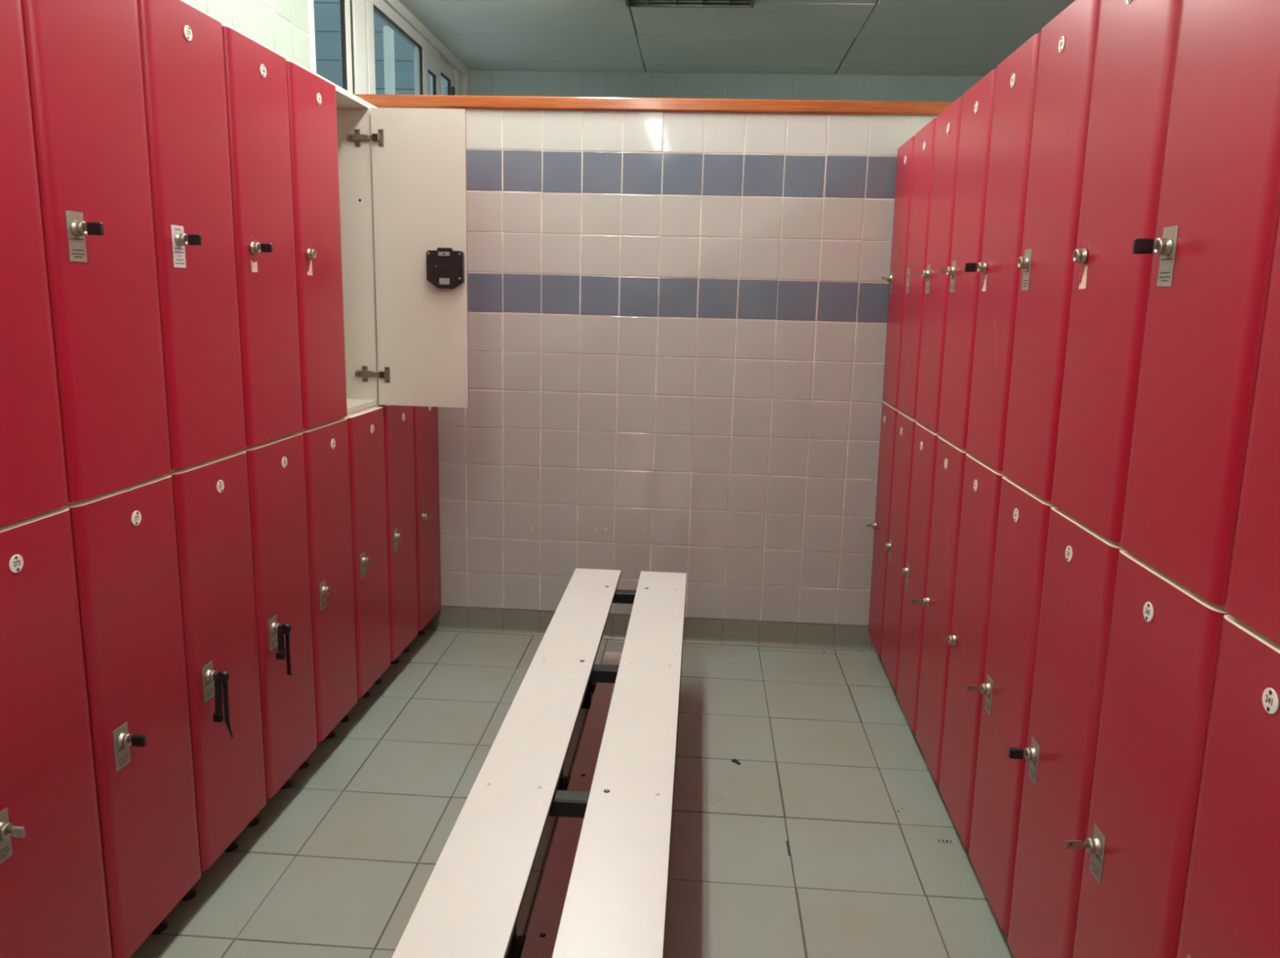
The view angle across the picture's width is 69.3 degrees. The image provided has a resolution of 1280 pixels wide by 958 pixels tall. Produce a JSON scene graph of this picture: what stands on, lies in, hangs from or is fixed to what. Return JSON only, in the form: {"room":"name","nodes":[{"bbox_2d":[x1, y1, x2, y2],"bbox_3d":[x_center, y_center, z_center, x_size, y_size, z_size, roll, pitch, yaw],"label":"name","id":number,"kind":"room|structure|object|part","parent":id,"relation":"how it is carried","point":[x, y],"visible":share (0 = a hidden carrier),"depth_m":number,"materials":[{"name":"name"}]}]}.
{"room":"locker room","nodes":[
{"label":"locker room","id":0,"kind":"room"},
{"bbox_2d":[186,0,310,69],"bbox_3d":[-1.524,-0.403,1.738,0.122,2.800,9.360,2,11,4],"label":"wall","id":1,"kind":"structure","parent":0,"point":[281,25],"depth_m":3.33,"materials":[{"name":"white tile"}]},
{"bbox_2d":[307,0,352,93],"bbox_3d":[-1.304,-1.821,3.920,0.065,0.850,0.595,2,11,4],"label":"window","id":2,"kind":"structure","parent":1,"relation":"in","point":[344,5],"depth_m":4.00,"materials":[{"name":"white paint"}]},
{"bbox_2d":[350,0,470,95],"bbox_3d":[-1.231,-2.077,5.100,0.086,0.800,2.087,2,11,4],"label":"trim","id":3,"kind":"structure","parent":1,"relation":"attached to","point":[462,82],"depth_m":4.19,"materials":[{"name":"white paint"}]},
{"bbox_2d":[364,0,466,95],"bbox_3d":[-1.221,-2.059,5.142,0.067,0.850,1.900,2,11,4],"label":"window","id":4,"kind":"structure","parent":1,"relation":"in","point":[393,11],"depth_m":5.00,"materials":[{"name":"white paint"}]},
{"bbox_3d":[-1.232,-1.972,4.738,0.028,0.735,0.945,2,11,4],"label":"sash","id":5,"kind":"part","parent":4,"relation":"part of","materials":[{"name":"white paint"}]},
{"bbox_3d":[-1.210,-2.047,5.312,0.028,0.660,0.430,2,11,4],"label":"sash","id":6,"kind":"part","parent":4,"relation":"part of","materials":[{"name":"white paint"}]},
{"bbox_3d":[-1.204,-2.150,5.679,0.028,0.720,0.450,2,11,4],"label":"sash","id":7,"kind":"part","parent":4,"relation":"part of","materials":[{"name":"white paint"}]},
{"bbox_3d":[-1.161,-2.379,5.790,0.029,0.130,0.030,2,11,4],"label":"handle","id":8,"kind":"part","parent":4,"relation":"part of","materials":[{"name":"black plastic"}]},
{"bbox_2d":[382,26,395,94],"bbox_3d":[-2.242,-2.160,8.440,0.055,3.620,0.140,2,11,4],"label":"trim","id":9,"kind":"structure","parent":0,"point":[388,33],"depth_m":8.10,"materials":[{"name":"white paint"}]},
{"bbox_2d":[129,629,1013,957],"bbox_3d":[0.497,1.113,1.813,4.800,0.102,10.000,2,11,4],"label":"floor","id":10,"kind":"structure","parent":0,"point":[339,861],"depth_m":2.46,"materials":[{"name":"grey tile"}]},
{"bbox_2d":[0,506,112,957],"bbox_3d":[-1.219,0.557,1.551,0.492,1.006,0.302,2,11,4],"label":"locker","id":11,"kind":"object","parent":10,"relation":"on","point":[53,897],"visible":0.99,"depth_m":1.54,"materials":[{"name":"red plastic"}]},
{"bbox_3d":[-0.997,0.560,1.444,0.001,0.082,0.043,2,11,4],"label":"lock plate","id":12,"kind":"part","parent":11,"relation":"part of","materials":[{"name":"silver metal"}]},
{"bbox_2d":[7,825,25,837],"bbox_3d":[-0.968,0.547,1.439,0.028,0.018,0.006,2,11,4],"label":"key","id":13,"kind":"object","parent":11,"relation":"attached to","point":[16,831],"visible":1,"depth_m":1.44,"materials":[{"name":"metal"}]},
{"bbox_3d":[-0.976,0.547,1.439,0.012,0.008,0.002,2,11,4],"label":"blade","id":14,"kind":"part","parent":13,"relation":"part of","materials":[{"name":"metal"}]},
{"bbox_2d":[0,0,69,526],"bbox_3d":[-1.194,-0.399,1.362,0.492,0.938,0.302,2,11,4],"label":"locker","id":15,"kind":"object","parent":11,"relation":"on","point":[33,479],"visible":1,"depth_m":1.44,"materials":[{"name":"red laminate"}]},
{"bbox_2d":[63,473,200,957],"bbox_3d":[-1.195,0.499,1.847,0.492,1.006,0.302,2,11,4],"label":"locker","id":16,"kind":"object","parent":10,"relation":"on","point":[125,544],"visible":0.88,"depth_m":1.78,"materials":[{"name":"red plastic"}]},
{"bbox_2d":[21,0,171,502],"bbox_3d":[-1.170,-0.456,1.658,0.492,0.938,0.302,2,11,4],"label":"locker","id":17,"kind":"object","parent":16,"relation":"on","point":[84,64],"visible":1,"depth_m":1.62,"materials":[{"name":"red plastic"}]},
{"bbox_3d":[-0.949,-0.407,1.560,0.001,0.082,0.043,2,11,4],"label":"lock plate","id":18,"kind":"part","parent":17,"relation":"part of","materials":[{"name":"silver metal"}]},
{"bbox_2d":[83,222,103,235],"bbox_3d":[-0.917,-0.420,1.555,0.033,0.021,0.010,2,11,4],"label":"key","id":19,"kind":"object","parent":17,"relation":"attached to","point":[92,228],"visible":1,"depth_m":1.55,"materials":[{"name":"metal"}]},
{"bbox_3d":[-0.972,0.502,1.740,0.001,0.082,0.043,2,11,4],"label":"lock plate","id":20,"kind":"part","parent":16,"relation":"part of","materials":[{"name":"silver metal"}]},
{"bbox_2d":[128,734,146,746],"bbox_3d":[-0.941,0.490,1.734,0.033,0.021,0.010,2,11,4],"label":"key","id":21,"kind":"object","parent":16,"relation":"attached to","point":[140,740],"visible":1,"depth_m":1.73,"materials":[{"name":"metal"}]},
{"bbox_2d":[166,449,266,900],"bbox_3d":[-1.170,0.442,2.143,0.492,1.006,0.302,2,11,4],"label":"locker","id":22,"kind":"object","parent":10,"relation":"on","point":[211,506],"visible":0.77,"depth_m":2.08,"materials":[{"name":"red plastic"}]},
{"bbox_2d":[137,0,245,470],"bbox_3d":[-1.145,-0.514,1.954,0.492,0.938,0.302,2,11,4],"label":"locker","id":23,"kind":"object","parent":22,"relation":"on","point":[182,51],"visible":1,"depth_m":1.91,"materials":[{"name":"red plastic"}]},
{"bbox_3d":[-0.924,-0.465,1.856,0.001,0.082,0.043,2,11,4],"label":"lock plate","id":24,"kind":"part","parent":23,"relation":"part of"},
{"bbox_2d":[185,234,201,244],"bbox_3d":[-0.893,-0.478,1.851,0.033,0.021,0.010,2,11,4],"label":"key","id":25,"kind":"object","parent":23,"relation":"attached to","point":[192,239],"visible":1,"depth_m":1.85,"materials":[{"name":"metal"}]},
{"bbox_3d":[-0.948,0.445,2.035,0.001,0.082,0.043,2,11,4],"label":"lock plate","id":26,"kind":"part","parent":22,"relation":"part of","materials":[{"name":"silver metal"}]},
{"bbox_2d":[213,670,233,737],"bbox_3d":[-0.920,0.500,2.042,0.038,0.163,0.023,2,11,4],"label":"key","id":27,"kind":"object","parent":22,"relation":"attached to","point":[221,677],"visible":1,"depth_m":2.04,"materials":[{"name":"plastic"}]},
{"bbox_2d":[241,431,316,826],"bbox_3d":[-1.145,0.384,2.439,0.492,1.006,0.302,2,11,4],"label":"locker","id":28,"kind":"object","parent":10,"relation":"on","point":[275,467],"visible":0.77,"depth_m":2.38,"materials":[{"name":"red plastic"}]},
{"bbox_2d":[216,17,302,446],"bbox_3d":[-1.120,-0.572,2.250,0.492,0.938,0.302,2,11,4],"label":"locker","id":29,"kind":"object","parent":28,"relation":"on","point":[255,73],"visible":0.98,"depth_m":2.20,"materials":[{"name":"red plastic"}]},
{"bbox_2d":[257,243,272,252],"bbox_3d":[-0.868,-0.535,2.147,0.033,0.021,0.010,2,11,4],"label":"key","id":30,"kind":"object","parent":29,"relation":"attached to","point":[265,247],"visible":1,"depth_m":2.14,"materials":[{"name":"plastic"}]},
{"bbox_3d":[-0.923,0.387,2.331,0.001,0.082,0.043,2,11,4],"label":"lock plate","id":31,"kind":"part","parent":28,"relation":"part of","materials":[{"name":"silver metal"}]},
{"bbox_2d":[275,622,292,675],"bbox_3d":[-0.896,0.430,2.336,0.038,0.138,0.020,2,11,4],"label":"key","id":32,"kind":"object","parent":28,"relation":"attached to","point":[285,628],"visible":1,"depth_m":2.33,"materials":[{"name":"plastic"}]},
{"bbox_2d":[297,417,357,768],"bbox_3d":[-1.121,0.326,2.735,0.492,1.006,0.302,2,11,4],"label":"locker","id":33,"kind":"object","parent":10,"relation":"on","point":[326,445],"visible":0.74,"depth_m":2.68,"materials":[{"name":"red plastic"}]},
{"bbox_2d":[280,53,346,428],"bbox_3d":[-1.095,-0.629,2.546,0.492,0.938,0.302,2,11,4],"label":"locker","id":34,"kind":"object","parent":33,"relation":"on","point":[312,98],"visible":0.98,"depth_m":2.50,"materials":[{"name":"red laminate"}]},
{"bbox_3d":[-0.898,0.329,2.627,0.001,0.082,0.043,2,11,4],"label":"lock plate","id":35,"kind":"part","parent":33,"relation":"part of","materials":[{"name":"silver metal"}]},
{"bbox_2d":[328,588,335,592],"bbox_3d":[-0.873,0.317,2.623,0.021,0.011,0.002,2,11,4],"label":"key","id":36,"kind":"object","parent":33,"relation":"attached to","point":[332,590],"visible":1,"depth_m":2.62,"materials":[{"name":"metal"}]},
{"bbox_2d":[339,404,390,722],"bbox_3d":[-1.096,0.269,3.030,0.492,1.006,0.302,2,11,4],"label":"locker","id":37,"kind":"object","parent":10,"relation":"on","point":[366,439],"visible":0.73,"depth_m":2.97,"materials":[{"name":"red laminate"}]},
{"bbox_3d":[-0.874,0.272,2.923,0.001,0.082,0.043,2,11,4],"label":"lock plate","id":38,"kind":"part","parent":37,"relation":"part of","materials":[{"name":"silver metal"}]},
{"bbox_2d":[330,81,468,413],"bbox_3d":[-0.936,-0.683,2.839,0.760,0.938,0.316,2,11,4],"label":"locker","id":39,"kind":"object","parent":37,"relation":"on","point":[402,181],"visible":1,"depth_m":2.94,"materials":[{"name":"white plastic"}]},
{"bbox_3d":[-0.867,-1.062,2.885,0.091,0.052,0.011,2,11,4],"label":"hinge arm","id":40,"kind":"part","parent":39,"relation":"part of","materials":[{"name":"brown metal"}]},
{"bbox_3d":[-0.886,-0.342,3.026,0.091,0.052,0.011,2,11,4],"label":"hinge arm","id":41,"kind":"part","parent":39,"relation":"part of","materials":[{"name":"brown metal"}]},
{"bbox_2d":[372,128,383,146],"bbox_3d":[-0.814,-1.058,2.874,0.035,0.052,0.012,2,11,4],"label":"hinge","id":42,"kind":"object","parent":39,"relation":"on","point":[377,134],"depth_m":2.88,"materials":[{"name":"silver metal"}]},
{"bbox_2d":[378,366,390,382],"bbox_3d":[-0.832,-0.339,3.016,0.035,0.052,0.012,2,11,4],"label":"hinge","id":43,"kind":"object","parent":39,"relation":"on","point":[384,371],"depth_m":3.02,"materials":[{"name":"silver metal"}]},
{"bbox_3d":[-0.696,-0.691,2.952,0.298,0.920,0.019,2,11,4],"label":"door","id":44,"kind":"part","parent":39,"relation":"part of","materials":[{"name":"white laminate"}]},
{"bbox_2d":[373,404,417,684],"bbox_3d":[-1.071,0.211,3.326,0.492,1.006,0.302,2,11,4],"label":"locker","id":45,"kind":"object","parent":10,"relation":"on","point":[398,431],"visible":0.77,"depth_m":3.27,"materials":[{"name":"red laminate"}]},
{"bbox_3d":[-0.849,0.214,3.219,0.001,0.082,0.043,2,11,4],"label":"lock plate","id":46,"kind":"part","parent":45,"relation":"part of","materials":[{"name":"silver metal"}]},
{"bbox_2d":[401,405,440,652],"bbox_3d":[-1.046,0.153,3.622,0.492,1.006,0.302,2,11,4],"label":"locker","id":47,"kind":"object","parent":10,"relation":"on","point":[425,419],"visible":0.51,"depth_m":3.57,"materials":[{"name":"red plastic"}]},
{"bbox_3d":[-0.826,0.115,3.596,0.019,0.898,0.298,2,11,4],"label":"door","id":48,"kind":"part","parent":47,"relation":"part of","materials":[{"name":"red laminate"}]},
{"bbox_2d":[391,568,686,957],"bbox_3d":[-0.157,0.874,1.570,0.393,0.432,3.679,2,11,4],"label":"bench","id":49,"kind":"object","parent":10,"relation":"on","point":[602,892],"visible":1,"depth_m":1.84,"materials":[{"name":"white laminate"}]},
{"bbox_3d":[-0.270,0.839,1.871,0.046,0.379,0.046,2,11,4],"label":"leg","id":50,"kind":"part","parent":49,"relation":"part of","materials":[{"name":"black paint"}]},
{"bbox_3d":[-0.226,0.715,2.503,0.046,0.379,0.046,2,11,4],"label":"leg","id":51,"kind":"part","parent":49,"relation":"part of","materials":[{"name":"black paint"}]},
{"bbox_3d":[-0.183,0.591,3.136,0.046,0.379,0.046,2,11,4],"label":"leg","id":52,"kind":"part","parent":49,"relation":"part of","materials":[{"name":"black paint"}]},
{"bbox_2d":[706,785,732,804],"bbox_3d":[0.234,0.894,2.619,0.021,0.005,0.130,10,14,37],"label":"thread","id":53,"kind":"object","parent":10,"relation":"on","point":[728,793],"visible":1,"depth_m":2.61},
{"bbox_2d":[731,758,740,764],"bbox_3d":[0.293,0.858,2.811,0.016,0.004,0.033,-9,15,-43],"label":"flake","id":54,"kind":"object","parent":10,"relation":"on","point":[734,760],"visible":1,"depth_m":2.81,"materials":[{"name":"black"}]},
{"bbox_2d":[786,840,790,855],"bbox_3d":[0.380,0.947,2.377,0.005,0.001,0.064,2,11,4],"label":"debris sliver","id":55,"kind":"object","parent":10,"relation":"on","point":[787,842],"visible":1,"depth_m":2.38,"materials":[{"name":"grey"}]},
{"bbox_2d":[867,400,899,657],"bbox_3d":[1.128,0.233,3.457,0.492,1.018,0.303,2,11,5],"label":"locker","id":56,"kind":"object","parent":10,"relation":"on","point":[881,526],"visible":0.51,"depth_m":3.43,"materials":[{"name":"red plastic"}]},
{"bbox_2d":[882,135,915,407],"bbox_3d":[1.139,-0.713,3.272,0.492,0.905,0.303,2,11,5],"label":"locker","id":57,"kind":"object","parent":56,"relation":"on","point":[905,153],"visible":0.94,"depth_m":3.26,"materials":[{"name":"red laminate"}]},
{"bbox_3d":[0.917,-0.717,3.380,0.001,0.082,0.043,2,11,5],"label":"lock plate","id":58,"kind":"part","parent":57,"relation":"part of","materials":[{"name":"silver metal"}]},
{"bbox_2d":[880,410,918,691],"bbox_3d":[1.102,0.291,3.160,0.492,1.018,0.303,2,11,5],"label":"locker","id":59,"kind":"object","parent":10,"relation":"on","point":[896,547],"visible":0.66,"depth_m":3.13,"materials":[{"name":"red plastic"}]},
{"bbox_3d":[0.881,0.251,3.261,0.001,0.082,0.043,1,11,5],"label":"lock plate","id":60,"kind":"part","parent":59,"relation":"part of","materials":[{"name":"silver metal"}]},
{"bbox_2d":[897,118,936,418],"bbox_3d":[1.120,-0.655,2.974,0.478,0.905,0.303,2,11,5],"label":"locker","id":61,"kind":"object","parent":59,"relation":"on","point":[924,144],"visible":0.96,"depth_m":2.96,"materials":[{"name":"red laminate"}]},
{"bbox_3d":[0.891,-0.659,3.083,0.001,0.082,0.043,2,11,5],"label":"lock plate","id":62,"kind":"part","parent":61,"relation":"part of","materials":[{"name":"silver metal"}]},
{"bbox_2d":[897,422,941,733],"bbox_3d":[1.077,0.349,2.863,0.492,1.018,0.303,2,11,5],"label":"locker","id":63,"kind":"object","parent":10,"relation":"on","point":[915,571],"visible":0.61,"depth_m":2.84,"materials":[{"name":"red plastic"}]},
{"bbox_3d":[0.856,0.309,2.964,0.001,0.082,0.043,1,11,5],"label":"lock plate","id":64,"kind":"part","parent":63,"relation":"part of","materials":[{"name":"silver metal"}]},
{"bbox_2d":[915,96,963,432],"bbox_3d":[1.088,-0.597,2.678,0.492,0.905,0.303,2,11,5],"label":"locker","id":65,"kind":"object","parent":63,"relation":"on","point":[948,127],"visible":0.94,"depth_m":2.66,"materials":[{"name":"red laminate"}]},
{"bbox_2d":[916,271,923,275],"bbox_3d":[0.842,-0.616,2.785,0.021,0.011,0.002,1,11,4],"label":"key","id":66,"kind":"object","parent":65,"relation":"attached to","point":[918,273],"visible":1,"depth_m":2.78,"materials":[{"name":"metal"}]},
{"bbox_3d":[0.866,-0.601,2.786,0.001,0.082,0.043,2,11,5],"label":"lock plate","id":67,"kind":"part","parent":65,"relation":"part of","materials":[{"name":"silver metal"}]},
{"bbox_2d":[915,435,969,784],"bbox_3d":[1.052,0.407,2.566,0.492,1.018,0.303,2,11,5],"label":"locker","id":68,"kind":"object","parent":10,"relation":"on","point":[939,601],"visible":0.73,"depth_m":2.54,"materials":[{"name":"red plastic"}]},
{"bbox_2d":[911,598,924,604],"bbox_3d":[0.798,0.352,2.667,0.036,0.015,0.003,1,11,4],"label":"key","id":69,"kind":"object","parent":68,"relation":"attached to","point":[917,601],"visible":1,"depth_m":2.67,"materials":[{"name":"metal"}]},
{"bbox_2d":[937,68,996,449],"bbox_3d":[1.063,-0.539,2.381,0.492,0.905,0.303,2,11,5],"label":"locker","id":70,"kind":"object","parent":68,"relation":"on","point":[977,110],"visible":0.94,"depth_m":2.36,"materials":[{"name":"red laminate"}]},
{"bbox_2d":[940,268,947,273],"bbox_3d":[0.816,-0.558,2.488,0.021,0.011,0.002,1,11,4],"label":"key","id":71,"kind":"object","parent":70,"relation":"attached to","point":[942,270],"visible":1,"depth_m":2.49,"materials":[{"name":"metal"}]},
{"bbox_3d":[0.841,-0.543,2.489,0.001,0.082,0.043,2,11,5],"label":"lock plate","id":72,"kind":"part","parent":70,"relation":"part of","materials":[{"name":"silver metal"}]},
{"bbox_2d":[933,837,958,844],"bbox_3d":[0.800,0.948,2.426,0.060,0.001,0.020,3,11,6],"label":"floor sticker","id":73,"kind":"object","parent":10,"relation":"on","point":[935,840],"visible":1,"depth_m":2.42,"materials":[{"name":"white paper"}]},
{"bbox_2d":[938,453,1005,849],"bbox_3d":[1.027,0.465,2.269,0.492,1.018,0.303,2,11,5],"label":"locker","id":74,"kind":"object","parent":10,"relation":"on","point":[982,483],"visible":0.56,"depth_m":2.24,"materials":[{"name":"red plastic"}]},
{"bbox_2d":[941,636,949,641],"bbox_3d":[0.781,0.410,2.369,0.021,0.011,0.002,1,11,4],"label":"key","id":75,"kind":"object","parent":74,"relation":"attached to","point":[943,638],"visible":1,"depth_m":2.37,"materials":[{"name":"metal"}]},
{"bbox_2d":[966,32,1040,471],"bbox_3d":[1.038,-0.482,2.084,0.492,0.905,0.303,2,11,5],"label":"locker","id":76,"kind":"object","parent":74,"relation":"on","point":[1015,84],"visible":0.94,"depth_m":2.06,"materials":[{"name":"red plastic"}]},
{"bbox_2d":[964,262,979,271],"bbox_3d":[0.785,-0.500,2.192,0.033,0.021,0.010,2,11,5],"label":"key","id":77,"kind":"object","parent":76,"relation":"attached to","point":[969,267],"visible":1,"depth_m":2.19,"materials":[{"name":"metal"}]},
{"bbox_2d":[968,475,1054,934],"bbox_3d":[1.002,0.522,1.972,0.492,1.018,0.303,2,11,5],"label":"locker","id":78,"kind":"object","parent":10,"relation":"on","point":[1024,516],"visible":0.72,"depth_m":1.94,"materials":[{"name":"red plastic"}]},
{"bbox_2d":[965,684,982,691],"bbox_3d":[0.748,0.468,2.073,0.036,0.015,0.003,2,11,5],"label":"key","id":79,"kind":"object","parent":78,"relation":"attached to","point":[969,687],"visible":1,"depth_m":2.07,"materials":[{"name":"metal"}]},
{"bbox_3d":[0.780,0.482,2.073,0.001,0.082,0.043,1,11,5],"label":"lock plate","id":80,"kind":"part","parent":78,"relation":"part of","materials":[{"name":"silver metal"}]},
{"bbox_2d":[1002,0,1100,501],"bbox_3d":[1.012,-0.424,1.787,0.492,0.905,0.303,2,11,5],"label":"locker","id":81,"kind":"object","parent":78,"relation":"on","point":[1068,42],"visible":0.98,"depth_m":1.77,"materials":[{"name":"red plastic"}]},
{"bbox_3d":[0.791,-0.428,1.895,0.001,0.082,0.043,2,11,5],"label":"lock plate","id":82,"kind":"part","parent":81,"relation":"part of","materials":[{"name":"silver metal"}]},
{"bbox_2d":[1008,506,1124,957],"bbox_3d":[0.976,0.580,1.675,0.492,1.018,0.303,2,11,5],"label":"locker","id":83,"kind":"object","parent":10,"relation":"on","point":[1081,563],"visible":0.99,"depth_m":1.64,"materials":[{"name":"red plastic"}]},
{"bbox_2d":[1008,746,1026,759],"bbox_3d":[0.724,0.526,1.776,0.033,0.021,0.010,1,11,4],"label":"key","id":84,"kind":"object","parent":83,"relation":"attached to","point":[1014,753],"visible":1,"depth_m":1.77,"materials":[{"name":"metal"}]},
{"bbox_3d":[0.755,0.540,1.776,0.001,0.082,0.043,1,11,5],"label":"lock plate","id":85,"kind":"part","parent":83,"relation":"part of","materials":[{"name":"silver metal"}]},
{"bbox_2d":[1051,0,1182,542],"bbox_3d":[0.987,-0.366,1.490,0.492,0.905,0.303,2,11,5],"label":"locker","id":86,"kind":"object","parent":83,"relation":"on","point":[1136,43],"visible":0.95,"depth_m":1.48,"materials":[{"name":"red laminate"}]},
{"bbox_2d":[1072,549,1230,957],"bbox_3d":[0.951,0.638,1.378,0.492,1.018,0.303,2,11,5],"label":"locker","id":87,"kind":"object","parent":10,"relation":"on","point":[1164,641],"visible":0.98,"depth_m":1.32,"materials":[{"name":"red laminate"}]},
{"bbox_2d":[1065,839,1088,848],"bbox_3d":[0.698,0.584,1.479,0.036,0.015,0.003,1,11,4],"label":"key","id":88,"kind":"object","parent":87,"relation":"attached to","point":[1071,844],"visible":1,"depth_m":1.48,"materials":[{"name":"metal"}]},
{"bbox_3d":[0.730,0.598,1.479,0.001,0.082,0.043,1,11,5],"label":"lock plate","id":89,"kind":"part","parent":87,"relation":"part of","materials":[{"name":"silver metal"}]},
{"bbox_2d":[1120,0,1279,605],"bbox_3d":[0.962,-0.308,1.193,0.492,0.905,0.303,2,11,5],"label":"locker","id":90,"kind":"object","parent":87,"relation":"on","point":[1219,207],"visible":0.99,"depth_m":1.19,"materials":[{"name":"red plastic"}]},
{"bbox_2d":[1132,238,1158,253],"bbox_3d":[0.710,-0.327,1.300,0.033,0.021,0.010,2,11,5],"label":"key","id":91,"kind":"object","parent":90,"relation":"attached to","point":[1140,246],"visible":1,"depth_m":1.30,"materials":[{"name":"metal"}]},
{"bbox_3d":[0.720,-0.326,1.300,0.012,0.008,0.002,2,11,4],"label":"blade","id":92,"kind":"part","parent":91,"relation":"part of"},
{"bbox_3d":[0.740,-0.312,1.301,0.001,0.082,0.043,2,11,5],"label":"lock plate","id":93,"kind":"part","parent":90,"relation":"part of","materials":[{"name":"silver metal"}]},
{"bbox_2d":[1176,613,1279,957],"bbox_3d":[0.926,0.696,1.081,0.492,1.018,0.303,2,11,5],"label":"locker","id":94,"kind":"object","parent":10,"relation":"on","point":[1231,908],"visible":1,"depth_m":1.09,"materials":[{"name":"red plastic"}]},
{"bbox_2d":[1224,213,1279,644],"bbox_3d":[0.937,-0.250,0.896,0.492,0.905,0.303,2,11,5],"label":"locker","id":95,"kind":"object","parent":94,"relation":"on","point":[1253,591],"visible":1,"depth_m":1.06,"materials":[{"name":"red plastic"}]},
{"bbox_2d":[400,107,937,626],"bbox_3d":[0.515,-0.344,3.640,3.900,2.054,0.143,2,11,4],"label":"wall","id":96,"kind":"structure","parent":0,"point":[677,321],"depth_m":3.57,"materials":[{"name":"tile"}]},
{"bbox_2d":[422,605,877,652],"bbox_3d":[0.485,0.627,3.754,3.900,0.104,0.013,2,11,4],"label":"baseboard","id":97,"kind":"structure","parent":96,"relation":"attached to","point":[458,619],"depth_m":3.77,"materials":[{"name":"tile"}]},
{"bbox_2d":[353,93,953,115],"bbox_3d":[0.542,-1.366,3.440,3.900,0.044,0.180,2,11,4],"label":"trim","id":98,"kind":"structure","parent":96,"relation":"attached to","point":[419,101],"depth_m":3.38,"materials":[{"name":"brown wood"}]},
{"bbox_2d":[440,70,984,102],"bbox_3d":[0.903,-1.226,6.240,4.510,2.800,0.102,2,11,4],"label":"wall","id":99,"kind":"structure","parent":0,"point":[482,82],"depth_m":5.96,"materials":[{"name":"grey paint"}]},
{"bbox_2d":[373,0,1075,75],"bbox_3d":[0.671,-1.714,1.331,4.610,0.058,9.560,2,11,4],"label":"ceiling","id":100,"kind":"structure","parent":0,"point":[931,37],"depth_m":5.06,"materials":[{"name":"white paint"}]},
{"bbox_2d":[625,0,755,8],"bbox_3d":[0.224,-2.262,4.237,0.620,0.028,0.600,2,11,4],"label":"recessed light","id":101,"kind":"object","parent":100,"relation":"in","point":[633,3],"visible":1,"depth_m":4.51,"materials":[{"name":"white"}]},
{"label":"outside","id":102,"kind":"structure","parent":0,"visible":0},
{"bbox_2d":[313,0,430,94],"bbox_3d":[-7.253,-7.902,11.871,13.020,12.700,0.100,2,11,4],"label":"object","id":103,"kind":"structure","parent":102,"point":[326,12],"depth_m":12.03,"materials":[{"name":"blue"}]}
]}

